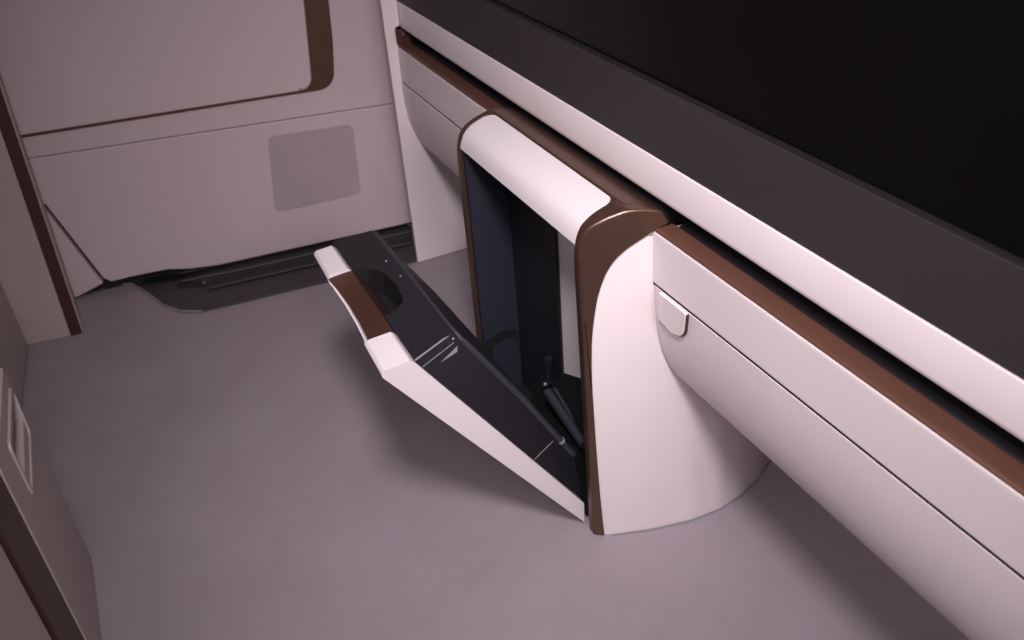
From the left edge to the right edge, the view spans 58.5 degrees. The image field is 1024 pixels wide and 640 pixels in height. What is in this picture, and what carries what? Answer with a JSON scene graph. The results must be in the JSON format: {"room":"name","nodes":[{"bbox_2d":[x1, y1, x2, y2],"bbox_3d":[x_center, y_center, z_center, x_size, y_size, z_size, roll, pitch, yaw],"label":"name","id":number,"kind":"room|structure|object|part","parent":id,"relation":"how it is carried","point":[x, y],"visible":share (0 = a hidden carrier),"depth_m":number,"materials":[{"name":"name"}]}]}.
{"room":"aircraft cabin","nodes":[
{"label":"aircraft cabin","id":0,"kind":"room"},
{"bbox_2d":[0,283,27,407],"bbox_3d":[-1.281,-0.001,1.839,0.348,0.750,0.813,-18,36,-19],"label":"wall","id":1,"kind":"structure","parent":0,"point":[13,344],"depth_m":2.24,"materials":[{"name":"white plastic"}]},
{"bbox_2d":[0,130,70,344],"bbox_3d":[-1.480,-0.523,2.062,0.601,1.400,0.218,-18,36,-19],"label":"pillar","id":2,"kind":"structure","parent":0,"point":[26,281],"depth_m":2.31,"materials":[{"name":"white plastic"}]},
{"bbox_2d":[0,88,81,335],"bbox_3d":[-1.186,-0.556,2.075,0.091,1.399,0.018,-18,36,-19],"label":"trim","id":3,"kind":"structure","parent":2,"relation":"attached to","point":[7,129],"depth_m":2.26,"materials":[{"name":"brown wood"}]},
{"bbox_2d":[0,73,82,330],"bbox_3d":[-1.222,-0.601,2.148,0.089,1.400,0.186,-18,36,-19],"label":"trim","id":4,"kind":"structure","parent":2,"relation":"attached to","point":[2,86],"depth_m":2.29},
{"bbox_2d":[44,204,208,294],"bbox_3d":[-0.948,-0.803,2.328,1.950,1.500,0.070,-14,35,-14],"label":"wall","id":5,"kind":"structure","parent":0,"point":[107,284],"depth_m":2.65,"materials":[{"name":"black"}]},
{"bbox_2d":[45,206,102,296],"bbox_3d":[-1.327,-0.180,2.496,0.323,0.314,0.026,-14,35,-14],"label":"trim","id":6,"kind":"structure","parent":5,"relation":"attached to","point":[83,277],"depth_m":2.55,"materials":[{"name":"white plastic"}]},
{"bbox_2d":[0,0,416,311],"bbox_3d":[-0.725,-0.740,2.250,1.400,1.450,0.309,-14,35,-14],"label":"door","id":7,"kind":"structure","parent":5,"relation":"in","point":[160,135],"depth_m":2.49,"materials":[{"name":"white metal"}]},
{"bbox_3d":[-0.915,-0.927,2.172,0.785,0.906,0.014,-14,35,-14],"label":"insert panel","id":8,"kind":"part","parent":7,"relation":"part of","materials":[{"name":"white plastic"}]},
{"bbox_3d":[-0.888,-0.937,2.182,0.845,0.924,0.010,-14,35,-14],"label":"bronze frame","id":9,"kind":"part","parent":7,"relation":"part of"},
{"bbox_3d":[-0.778,-0.959,2.237,1.400,1.063,0.031,-14,35,-14],"label":"panel","id":10,"kind":"part","parent":7,"relation":"part of","materials":[{"name":"white plastic"}]},
{"bbox_3d":[-0.731,-0.382,2.621,1.400,0.423,0.028,-14,35,-14],"label":"panel","id":11,"kind":"part","parent":7,"relation":"part of","materials":[{"name":"white plastic"}]},
{"bbox_3d":[-0.732,-0.128,2.631,0.955,0.014,0.267,-13,34,-12],"label":"door rail","id":12,"kind":"part","parent":7,"relation":"part of","materials":[{"name":"black plastic"}]},
{"bbox_2d":[22,222,968,639],"bbox_3d":[-0.401,0.690,1.404,2.400,0.040,3.650,-18,36,-19],"label":"floor","id":13,"kind":"structure","parent":0,"point":[249,470],"depth_m":1.79,"materials":[{"name":"grey carpet"}]},
{"bbox_2d":[0,367,101,639],"bbox_3d":[-0.751,0.502,1.131,0.342,0.619,1.112,-18,36,-19],"label":"console","id":14,"kind":"object","parent":13,"relation":"on","point":[48,592],"visible":1,"depth_m":1.37,"materials":[{"name":"white plastic"}]},
{"bbox_3d":[-0.800,0.193,1.455,0.006,0.089,0.175,-18,36,-19],"label":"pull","id":15,"kind":"part","parent":14,"relation":"part of","materials":[{"name":"white plastic"}]},
{"bbox_3d":[-0.651,0.614,0.949,0.337,0.619,0.641,-18,36,-19],"label":"panel","id":16,"kind":"part","parent":14,"relation":"part of","materials":[{"name":"white plastic"}]},
{"bbox_2d":[314,108,770,535],"bbox_3d":[0.081,0.007,1.737,0.787,0.664,0.597,-18,36,-19],"label":"cabinet","id":17,"kind":"object","parent":13,"relation":"on","point":[567,380],"visible":0.67,"depth_m":1.62,"materials":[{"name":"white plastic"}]},
{"bbox_3d":[-0.121,0.131,1.720,0.336,0.491,0.425,-18,36,-19],"label":"door","id":18,"kind":"part","parent":17,"relation":"part of","materials":[{"name":"white plastic"}]},
{"bbox_3d":[-0.031,-0.127,1.954,0.128,0.662,0.016,-18,36,-19],"label":"frame","id":19,"kind":"part","parent":17,"relation":"part of","materials":[{"name":"brown metal"}]},
{"bbox_3d":[0.088,0.262,1.950,0.087,0.002,0.444,-18,36,-19],"label":"plate","id":20,"kind":"part","parent":17,"relation":"part of","materials":[{"name":"black plastic"}]},
{"bbox_2d":[529,373,588,509],"bbox_3d":[0.106,0.174,1.839,0.077,0.265,0.336,-18,36,-19],"label":"hinge","id":21,"kind":"object","parent":17,"relation":"on","point":[557,396],"depth_m":1.85,"materials":[{"name":"black metal"}]},
{"bbox_3d":[0.119,0.193,1.858,0.008,0.052,0.137,-17,36,-19],"label":"strut rod","id":22,"kind":"part","parent":17,"relation":"part of","materials":[{"name":"grey metal"}]},
{"bbox_3d":[0.188,0.105,1.575,0.137,0.662,0.063,-18,36,-19],"label":"frame","id":23,"kind":"part","parent":17,"relation":"part of","materials":[{"name":"brown wood"}]},
{"bbox_3d":[0.337,0.088,1.620,0.422,0.621,0.102,-20,36,-22],"label":"panel","id":24,"kind":"part","parent":17,"relation":"part of","materials":[{"name":"white plastic"}]},
{"bbox_2d":[380,0,1023,639],"bbox_3d":[0.369,0.032,1.591,0.345,0.741,2.790,-18,36,-19],"label":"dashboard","id":25,"kind":"object","parent":13,"relation":"on","point":[910,437],"visible":0.79,"depth_m":1.17,"materials":[{"name":"white plastic"}]},
{"bbox_3d":[0.004,-0.421,2.223,0.321,0.206,0.643,-18,36,-19],"label":"panel","id":26,"kind":"part","parent":25,"relation":"part of","materials":[{"name":"white plastic"}]},
{"bbox_3d":[-0.081,-0.523,2.112,0.152,0.089,0.643,-18,36,-19],"label":"panel","id":27,"kind":"part","parent":25,"relation":"part of","materials":[{"name":"white plastic"}]},
{"bbox_2d":[397,0,1023,379],"bbox_3d":[0.260,-0.548,1.159,0.111,0.740,2.770,-18,36,-19],"label":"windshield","id":28,"kind":"object","parent":25,"relation":"on","point":[884,139],"visible":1,"depth_m":1.02,"materials":[{"name":"black glass"}]},
{"bbox_3d":[0.287,-0.193,1.350,0.084,0.064,2.705,-18,36,-19],"label":"cap rail","id":29,"kind":"part","parent":25,"relation":"part of","materials":[{"name":"white plastic"}]},
{"bbox_3d":[0.592,0.209,0.922,0.152,0.089,1.403,-18,36,-19],"label":"panel","id":30,"kind":"part","parent":25,"relation":"part of","materials":[{"name":"white plastic"}]},
{"bbox_3d":[0.667,0.300,1.052,0.321,0.206,1.452,-18,36,-19],"label":"panel","id":31,"kind":"part","parent":25,"relation":"part of","materials":[{"name":"white plastic"}]}
]}

